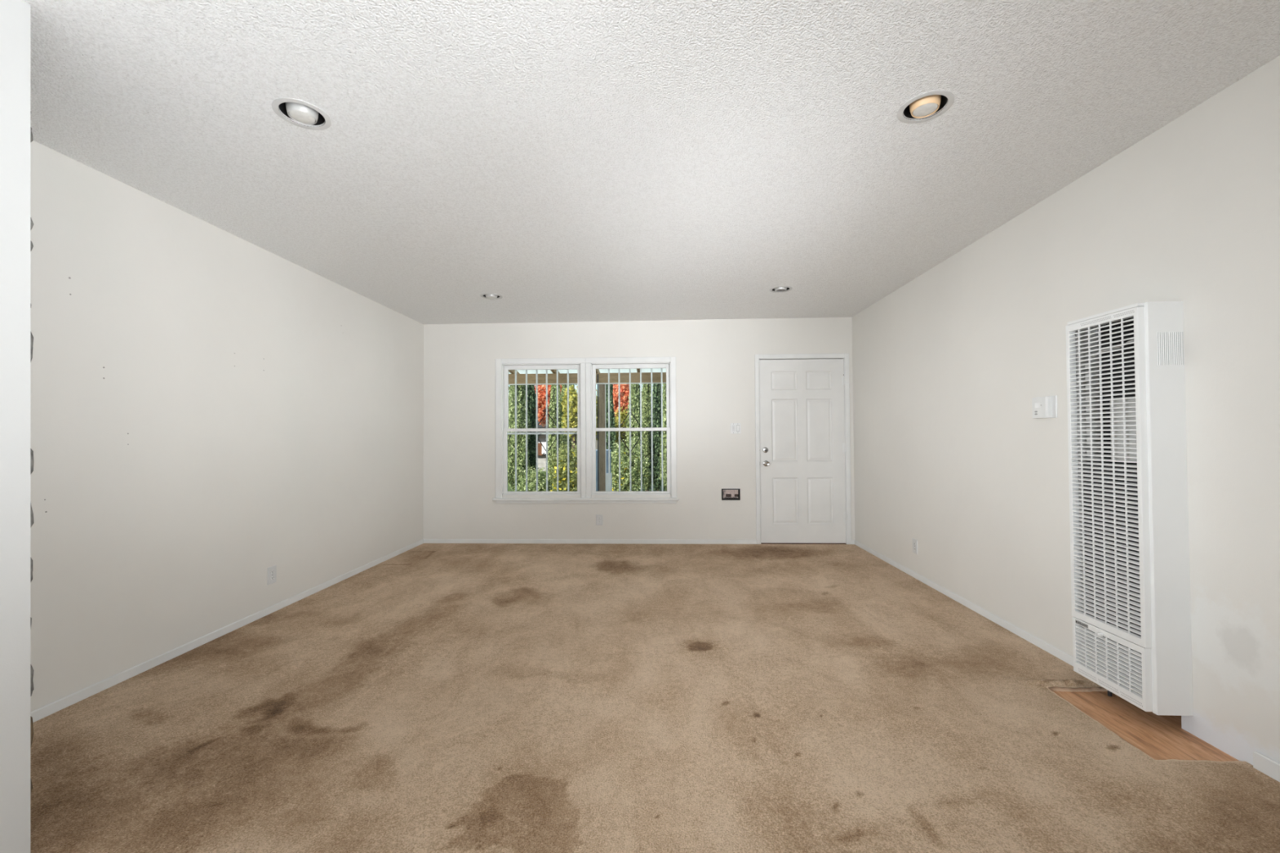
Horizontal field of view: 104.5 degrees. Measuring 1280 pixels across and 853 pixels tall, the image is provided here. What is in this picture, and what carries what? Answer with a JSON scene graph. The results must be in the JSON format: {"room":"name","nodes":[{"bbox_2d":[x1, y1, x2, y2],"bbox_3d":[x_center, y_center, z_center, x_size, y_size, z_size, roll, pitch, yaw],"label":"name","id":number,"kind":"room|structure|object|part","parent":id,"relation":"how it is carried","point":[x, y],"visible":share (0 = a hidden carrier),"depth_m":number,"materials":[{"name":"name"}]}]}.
{"room":"empty living room","nodes":[
{"label":"empty living room","id":0,"kind":"room"},
{"bbox_2d":[0,0,30,852],"bbox_3d":[-1.861,-0.055,0.147,0.183,2.497,2.550,0,-1,2],"label":"wall partition","id":1,"kind":"structure","parent":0,"point":[15,15],"depth_m":1.38,"materials":[{"name":"paint"}]},
{"bbox_2d":[30,110,34,796],"bbox_3d":[-1.861,-0.001,1.457,0.143,2.418,0.070,0,-1,2],"label":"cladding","id":2,"kind":"object","parent":1,"relation":"attached to","point":[32,460],"visible":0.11,"depth_m":1.47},
{"bbox_2d":[30,140,423,711],"bbox_3d":[-2.663,-0.056,0.873,0.141,2.660,9.341,0,-1,2],"label":"wall","id":3,"kind":"structure","parent":0,"point":[211,410],"depth_m":2.75,"materials":[{"name":"paint"}]},
{"bbox_2d":[30,538,423,722],"bbox_3d":[-2.581,1.190,0.853,0.011,0.046,9.310,0,-1,2],"label":"baseboard","id":4,"kind":"structure","parent":3,"relation":"attached to","point":[45,711],"depth_m":2.73,"materials":[{"name":"paint"}]},
{"bbox_2d":[266,564,276,585],"bbox_3d":[-2.489,1.005,3.357,0.008,0.116,0.075,0,-1,2],"label":"wall outlet","id":5,"kind":"object","parent":3,"relation":"attached to","point":[272,571],"visible":1,"depth_m":3.35,"materials":[{"name":"plastic"}]},
{"bbox_2d":[423,316,854,544],"bbox_3d":[-0.052,0.012,5.518,5.006,2.660,0.140,0,-1,2],"label":"wall","id":6,"kind":"structure","parent":0,"point":[715,367],"depth_m":5.45,"materials":[{"name":"paint"}]},
{"bbox_2d":[507,369,577,491],"bbox_3d":[-1.142,0.031,5.698,0.930,1.604,0.140,0,-1,2],"label":"bars","id":7,"kind":"object","parent":6,"relation":"attached to","point":[536,371],"visible":0.77,"depth_m":5.74,"materials":[{"name":"white paint"}]},
{"bbox_3d":[-1.139,0.079,5.761,0.930,0.024,0.011,0,-1,2],"label":"rail","id":8,"kind":"part","parent":7,"relation":"part of","materials":[{"name":"white metal"}]},
{"bbox_2d":[492,497,679,503],"bbox_3d":[-0.599,0.815,5.442,2.048,0.058,0.065,0,-1,2],"label":"window sill","id":9,"kind":"structure","parent":6,"relation":"attached to","point":[498,500],"depth_m":5.43,"materials":[{"name":"paint"}]},
{"bbox_2d":[495,356,676,497],"bbox_3d":[-0.600,0.015,5.530,2.002,1.548,0.157,0,-1,2],"label":"window","id":10,"kind":"structure","parent":6,"relation":"in","point":[505,367],"depth_m":5.48,"materials":[{"name":"paint"}]},
{"bbox_3d":[-1.088,0.383,5.518,0.863,0.726,0.032,0,-1,2],"label":"sash","id":11,"kind":"part","parent":10,"relation":"part of","materials":[{"name":"paint"}]},
{"bbox_3d":[-1.091,-0.315,5.569,0.863,0.744,0.032,0,-1,2],"label":"sash","id":12,"kind":"part","parent":10,"relation":"part of","materials":[{"name":"paint"}]},
{"bbox_2d":[508,368,666,385],"bbox_3d":[0.255,-0.935,6.903,9.000,0.579,2.619,0,-1,2],"label":"porch roof","id":13,"kind":"structure","parent":6,"relation":"attached to","point":[656,372],"depth_m":7.43,"materials":[{"name":"paint"}]},
{"bbox_3d":[0.274,-0.645,7.362,9.000,0.016,0.030,0,-1,2],"label":"beam trim","id":14,"kind":"part","parent":13,"relation":"part of","materials":[{"name":"white wood"}]},
{"bbox_2d":[595,514,603,524],"bbox_3d":[-0.445,1.024,5.441,0.075,0.116,0.008,0,-1,2],"label":"wall outlet","id":15,"kind":"object","parent":6,"relation":"attached to","point":[599,521],"visible":1,"depth_m":5.44,"materials":[{"name":"plastic"}]},
{"bbox_2d":[591,362,671,495],"bbox_3d":[-0.098,0.023,5.518,0.887,1.459,0.142,0,-1,2],"label":"window","id":16,"kind":"structure","parent":6,"relation":"in","point":[617,365],"depth_m":5.48,"materials":[{"name":"paint"}]},
{"bbox_3d":[-0.098,0.377,5.481,0.862,0.726,0.032,0,-1,2],"label":"sash","id":17,"kind":"part","parent":16,"relation":"part of","materials":[{"name":"paint"}]},
{"bbox_3d":[-0.100,-0.322,5.531,0.862,0.744,0.032,0,-1,2],"label":"sash","id":18,"kind":"part","parent":16,"relation":"part of","materials":[{"name":"paint"}]},
{"bbox_2d":[608,368,662,491],"bbox_3d":[-0.111,0.025,5.659,0.941,1.604,0.140,0,-1,2],"label":"bars","id":19,"kind":"object","parent":6,"relation":"attached to","point":[629,409],"visible":0.74,"depth_m":5.70,"materials":[{"name":"white paint"}]},
{"bbox_2d":[423,538,854,544],"bbox_3d":[-0.048,1.258,5.420,4.726,0.046,0.011,0,-1,2],"label":"baseboard","id":20,"kind":"structure","parent":6,"relation":"attached to","point":[425,540],"depth_m":5.43,"materials":[{"name":"paint"}]},
{"bbox_2d":[721,488,740,500],"bbox_3d":[0.989,0.740,5.416,0.200,0.124,0.053,0,-1,2],"label":"wall box","id":21,"kind":"object","parent":6,"relation":"attached to","point":[726,494],"visible":1,"depth_m":5.42,"materials":[{"name":"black plastic"}]},
{"bbox_3d":[0.990,0.737,5.440,0.175,0.102,0.004,0,-1,2],"label":"panel","id":22,"kind":"part","parent":21,"relation":"part of","materials":[{"name":"pink paper"}]},
{"bbox_2d":[730,422,741,433],"bbox_3d":[1.042,0.019,5.398,0.115,0.116,0.016,0,-1,2],"label":"switch plate","id":23,"kind":"object","parent":6,"relation":"attached to","point":[735,428],"visible":1,"depth_m":5.40,"materials":[{"name":"white plastic"}]},
{"bbox_2d":[754,353,851,544],"bbox_3d":[1.763,0.243,5.417,1.011,2.062,0.196,0,-1,2],"label":"door","id":24,"kind":"structure","parent":6,"relation":"in","point":[802,445],"depth_m":5.38,"materials":[{"name":"paint"}]},
{"bbox_3d":[1.369,0.401,5.362,0.062,0.062,0.062,0,-1,2],"label":"knob","id":25,"kind":"part","parent":24,"relation":"part of","materials":[{"name":"silver metal"}]},
{"bbox_3d":[1.568,-0.499,5.405,0.276,0.203,0.008,0,-1,2],"label":"panel","id":26,"kind":"part","parent":24,"relation":"part of","materials":[{"name":"paint"}]},
{"bbox_3d":[1.571,0.041,5.395,0.274,0.676,0.008,0,-1,2],"label":"panel","id":27,"kind":"part","parent":24,"relation":"part of","materials":[{"name":"paint"}]},
{"bbox_3d":[1.577,0.807,5.381,0.272,0.499,0.008,0,-1,2],"label":"panel","id":28,"kind":"part","parent":24,"relation":"part of","materials":[{"name":"paint"}]},
{"bbox_3d":[1.942,-0.501,5.391,0.268,0.203,0.008,0,-1,2],"label":"panel","id":29,"kind":"part","parent":24,"relation":"part of","materials":[{"name":"paint"}]},
{"bbox_3d":[1.944,0.039,5.381,0.268,0.676,0.008,0,-1,2],"label":"panel","id":30,"kind":"part","parent":24,"relation":"part of","materials":[{"name":"paint"}]},
{"bbox_3d":[1.950,0.804,5.367,0.270,0.499,0.008,0,-1,2],"label":"panel","id":31,"kind":"part","parent":24,"relation":"part of","materials":[{"name":"paint"}]},
{"bbox_2d":[23,0,1279,324],"bbox_3d":[-0.239,-1.308,0.803,4.766,0.134,9.381,0,-1,2],"label":"ceiling","id":32,"kind":"structure","parent":0,"point":[560,160],"depth_m":2.02,"materials":[{"name":"white paint"}]},
{"bbox_2d":[271,97,331,129],"bbox_3d":[-1.318,-1.254,1.937,0.193,0.100,0.193,0,-1,2],"label":"recessed light","id":33,"kind":"object","parent":32,"relation":"in","point":[301,113],"visible":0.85,"depth_m":1.93,"materials":[{"name":"metal"}]},
{"bbox_2d":[480,293,502,299],"bbox_3d":[-1.339,-1.208,4.468,0.193,0.100,0.193,0,-1,2],"label":"recessed light","id":34,"kind":"object","parent":32,"relation":"in","point":[486,295],"visible":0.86,"depth_m":4.45,"materials":[{"name":"metal"}]},
{"bbox_2d":[768,285,792,293],"bbox_3d":[1.228,-1.233,4.330,0.193,0.100,0.193,0,-1,2],"label":"recessed light","id":35,"kind":"object","parent":32,"relation":"in","point":[783,288],"visible":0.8,"depth_m":4.31,"materials":[{"name":"metal"}]},
{"bbox_2d":[897,89,954,123],"bbox_3d":[1.107,-1.275,1.926,0.193,0.100,0.193,0,-1,2],"label":"recessed light","id":36,"kind":"object","parent":32,"relation":"in","point":[928,105],"visible":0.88,"depth_m":1.92,"materials":[{"name":"white metal"}]},
{"bbox_2d":[852,55,1279,765],"bbox_3d":[2.199,-0.110,0.690,0.140,2.612,9.341,0,-1,2],"label":"wall","id":37,"kind":"structure","parent":0,"point":[951,455],"depth_m":2.39,"materials":[{"name":"paint"}]},
{"bbox_2d":[912,537,917,554],"bbox_3d":[2.260,0.985,4.078,0.008,0.116,0.075,0,-1,2],"label":"wall outlet","id":38,"kind":"object","parent":37,"relation":"attached to","point":[914,541],"visible":1,"depth_m":4.07,"materials":[{"name":"plastic"}]},
{"bbox_2d":[854,540,1073,666],"bbox_3d":[2.254,1.218,3.912,0.011,0.046,2.830,0,-1,2],"label":"baseboard","id":39,"kind":"structure","parent":37,"relation":"attached to","point":[1056,652],"depth_m":3.21,"materials":[{"name":"paint"}]},
{"bbox_2d":[1031,395,1057,418],"bbox_3d":[2.189,-0.104,2.690,0.031,0.118,0.146,0,-1,2],"label":"thermostat","id":40,"kind":"object","parent":37,"relation":"attached to","point":[1042,407],"visible":1,"depth_m":2.66,"materials":[{"name":"plastic"}]},
{"bbox_2d":[1065,301,1193,715],"bbox_3d":[2.097,0.356,2.162,0.182,1.709,0.375,0,-1,2],"label":"wall heater","id":41,"kind":"object","parent":37,"relation":"attached to","point":[1128,482],"visible":1,"depth_m":2.05,"materials":[{"name":"white metal"}]},
{"bbox_3d":[2.019,0.913,2.179,0.018,0.020,0.020,0,-1,2],"label":"latch knob","id":42,"kind":"part","parent":41,"relation":"part of","materials":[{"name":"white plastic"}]},
{"bbox_2d":[1065,306,1152,648],"bbox_3d":[2.039,0.203,2.172,0.031,1.373,0.355,0,-1,2],"label":"grille","id":43,"kind":"object","parent":41,"relation":"attached to","point":[1111,504],"depth_m":2.13,"materials":[{"name":"white metal"}]},
{"bbox_2d":[1072,617,1152,711],"bbox_3d":[2.043,1.018,2.158,0.031,0.252,0.347,0,-1,2],"label":"grille","id":44,"kind":"object","parent":41,"relation":"attached to","point":[1123,660],"depth_m":2.12,"materials":[{"name":"white metal"}]},
{"bbox_3d":[2.181,0.320,2.160,0.011,1.634,0.370,0,-1,2],"label":"plate","id":45,"kind":"part","parent":41,"relation":"part of","materials":[{"name":"white metal"}]},
{"bbox_2d":[1253,751,1279,782],"bbox_3d":[2.062,1.124,-1.113,0.013,0.060,5.732,0,-1,2],"label":"baseboard","id":46,"kind":"structure","parent":37,"relation":"attached to","point":[1261,762],"depth_m":1.71,"materials":[{"name":"paint"}]},
{"bbox_2d":[1053,691,1238,761],"bbox_3d":[-0.223,1.255,0.808,5.006,0.088,9.721,0,-1,2],"label":"floor","id":47,"kind":"structure","parent":0,"point":[1161,737],"depth_m":2.01,"materials":[{"name":"brown wood"}]},
{"bbox_2d":[30,542,1279,852],"bbox_3d":[-0.224,1.191,0.759,4.727,0.038,9.339,0,-1,2],"label":"carpet","id":48,"kind":"object","parent":47,"relation":"on","point":[429,698],"visible":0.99,"depth_m":1.98,"materials":[{"name":"beige carpet"}]},
{"label":"outside","id":49,"kind":"structure","parent":0,"visible":0},
{"bbox_2d":[507,471,664,491],"bbox_3d":[1.821,2.633,47.717,120.000,0.580,84.419,0,-1,2],"label":"ground","id":50,"kind":"structure","parent":49,"point":[509,489],"depth_m":13.99,"materials":[{"name":"grey concrete"}]},
{"bbox_2d":[507,385,530,491],"bbox_3d":[-3.004,-0.111,12.141,0.721,3.768,0.701,0,-1,2],"label":"cypress tree","id":51,"kind":"object","parent":50,"relation":"on","point":[521,389],"visible":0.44,"depth_m":11.94,"materials":[{"name":"green plant"}]},
{"bbox_2d":[512,465,553,491],"bbox_3d":[-2.327,1.383,10.984,0.835,1.029,0.846,1,-1,-43],"label":"round shrub","id":52,"kind":"object","parent":50,"relation":"on","point":[531,480],"visible":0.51,"depth_m":10.84,"materials":[{"name":"green plant"}]},
{"bbox_2d":[527,385,539,475],"bbox_3d":[-2.893,-0.055,12.869,0.522,3.666,0.551,0,-1,2],"label":"cypress tree","id":53,"kind":"object","parent":50,"relation":"on","point":[531,402],"visible":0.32,"depth_m":12.77,"materials":[{"name":"green plant"}]},
{"bbox_2d":[534,384,562,487],"bbox_3d":[-2.605,0.124,14.117,1.208,3.294,1.184,0,-1,-36],"label":"maple tree","id":54,"kind":"object","parent":50,"relation":"on","point":[541,388],"visible":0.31,"depth_m":13.85,"materials":[{"name":"red plant"}]},
{"bbox_2d":[508,415,599,471],"bbox_3d":[-4.358,0.562,24.927,9.400,2.820,7.500,0,-1,2],"label":"house","id":55,"kind":"structure","parent":50,"relation":"on","point":[541,459],"depth_m":22.57,"materials":[{"name":"grey paint"}]},
{"bbox_3d":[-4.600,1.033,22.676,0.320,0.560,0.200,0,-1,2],"label":"door","id":56,"kind":"part","parent":55,"relation":"part of","materials":[{"name":"brown wood"}]},
{"bbox_3d":[-4.542,0.473,22.719,0.600,0.480,0.010,0,-1,2],"label":"pane","id":57,"kind":"part","parent":55,"relation":"part of","materials":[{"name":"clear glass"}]},
{"bbox_3d":[-4.089,0.976,22.432,0.680,0.540,0.150,0,-1,2],"label":"white panel","id":58,"kind":"part","parent":55,"relation":"part of","materials":[{"name":"white"}]},
{"bbox_2d":[545,384,566,491],"bbox_3d":[-2.060,0.131,12.102,0.503,3.268,0.509,-1,-1,29],"label":"cypress tree","id":59,"kind":"object","parent":50,"relation":"on","point":[553,401],"visible":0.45,"depth_m":11.99,"materials":[{"name":"green plant"}]},
{"bbox_2d":[547,440,577,491],"bbox_3d":[-1.490,1.046,10.547,0.934,1.494,0.895,1,-1,-40],"label":"flowering shrub","id":60,"kind":"object","parent":50,"relation":"on","point":[562,459],"visible":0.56,"depth_m":10.38,"materials":[{"name":"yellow plant"}]},
{"bbox_2d":[560,385,577,452],"bbox_3d":[-1.551,0.378,11.358,0.542,2.677,0.460,0,-1,2],"label":"tree","id":61,"kind":"object","parent":50,"relation":"on","point":[573,406],"visible":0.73,"depth_m":11.29,"materials":[{"name":"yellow plant"}]},
{"bbox_2d":[560,384,577,455],"bbox_3d":[-1.862,-0.056,12.968,0.620,3.674,0.609,0,-1,2],"label":"tree","id":62,"kind":"object","parent":50,"relation":"on","point":[564,386],"visible":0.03,"depth_m":12.89,"materials":[{"name":"green plant"}]},
{"bbox_2d":[595,389,599,440],"bbox_3d":[-1.193,0.295,12.248,0.488,2.870,0.419,-1,-1,20],"label":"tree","id":63,"kind":"object","parent":50,"relation":"on","point":[596,389],"visible":0.05,"depth_m":12.22,"materials":[{"name":"green plant"}]},
{"bbox_2d":[595,449,611,491],"bbox_3d":[-0.753,1.043,9.293,0.420,1.220,0.050,0,-1,2],"label":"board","id":64,"kind":"object","parent":50,"relation":"on","point":[606,451],"visible":0.14,"depth_m":9.27,"materials":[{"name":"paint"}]},
{"bbox_2d":[606,472,612,491],"bbox_3d":[-0.568,1.247,8.982,0.110,0.800,0.150,0,-1,2],"label":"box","id":65,"kind":"object","parent":50,"relation":"on","point":[611,473],"visible":0.27,"depth_m":8.91,"materials":[{"name":"white"}]},
{"bbox_2d":[605,384,616,475],"bbox_3d":[-0.747,-0.079,12.035,0.381,3.670,0.379,0,-1,2],"label":"cypress tree","id":66,"kind":"object","parent":50,"relation":"on","point":[612,433],"visible":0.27,"depth_m":11.96,"materials":[{"name":"green plant"}]},
{"bbox_2d":[612,383,629,418],"bbox_3d":[-0.478,0.039,14.038,0.941,3.437,0.788,0,-1,-18],"label":"maple tree","id":67,"kind":"object","parent":50,"relation":"on","point":[624,388],"visible":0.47,"depth_m":13.82,"materials":[{"name":"red plant"}]},
{"bbox_2d":[613,406,627,473],"bbox_3d":[-0.451,0.606,13.222,0.698,2.276,0.567,0,-1,2],"label":"tree","id":68,"kind":"object","parent":50,"relation":"on","point":[623,415],"visible":0.39,"depth_m":13.10,"materials":[{"name":"green plant"}]},
{"bbox_2d":[610,435,651,491],"bbox_3d":[-0.300,1.010,10.872,1.083,1.610,0.929,0,-1,2],"label":"flowering shrub","id":69,"kind":"object","parent":50,"relation":"on","point":[635,460],"visible":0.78,"depth_m":10.75,"materials":[{"name":"green plant"}]},
{"bbox_2d":[625,383,644,488],"bbox_3d":[-0.121,0.068,12.027,0.472,3.371,0.469,0,-1,-8],"label":"cypress tree","id":70,"kind":"object","parent":50,"relation":"on","point":[635,388],"visible":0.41,"depth_m":11.91,"materials":[{"name":"green plant"}]},
{"bbox_2d":[641,383,653,491],"bbox_3d":[0.182,-0.017,12.913,0.509,3.566,0.493,0,-1,2],"label":"cypress tree","id":71,"kind":"object","parent":50,"relation":"on","point":[646,392],"visible":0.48,"depth_m":12.78,"materials":[{"name":"green plant"}]},
{"bbox_2d":[648,383,662,491],"bbox_3d":[0.438,-0.126,12.406,0.407,3.763,0.390,-1,-1,33],"label":"cypress tree","id":72,"kind":"object","parent":50,"relation":"on","point":[656,392],"visible":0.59,"depth_m":12.29,"materials":[{"name":"green plant"}]},
{"bbox_2d":[659,383,666,491],"bbox_3d":[0.654,0.114,11.992,0.377,3.270,0.367,-1,-1,38],"label":"cypress tree","id":73,"kind":"object","parent":50,"relation":"on","point":[664,433],"visible":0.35,"depth_m":11.90,"materials":[{"name":"green plant"}]},
{"bbox_3d":[0.257,1.516,6.535,9.000,0.195,1.969,0,-1,2],"label":"porch slab","id":74,"kind":"object","parent":50,"relation":"on","visible":0},
{"bbox_2d":[597,373,606,491],"bbox_3d":[-0.567,0.329,7.425,0.125,2.220,0.115,0,-1,2],"label":"porch post","id":75,"kind":"object","parent":74,"relation":"on","point":[602,454],"visible":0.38,"depth_m":7.39,"materials":[{"name":"paint"}]}
]}

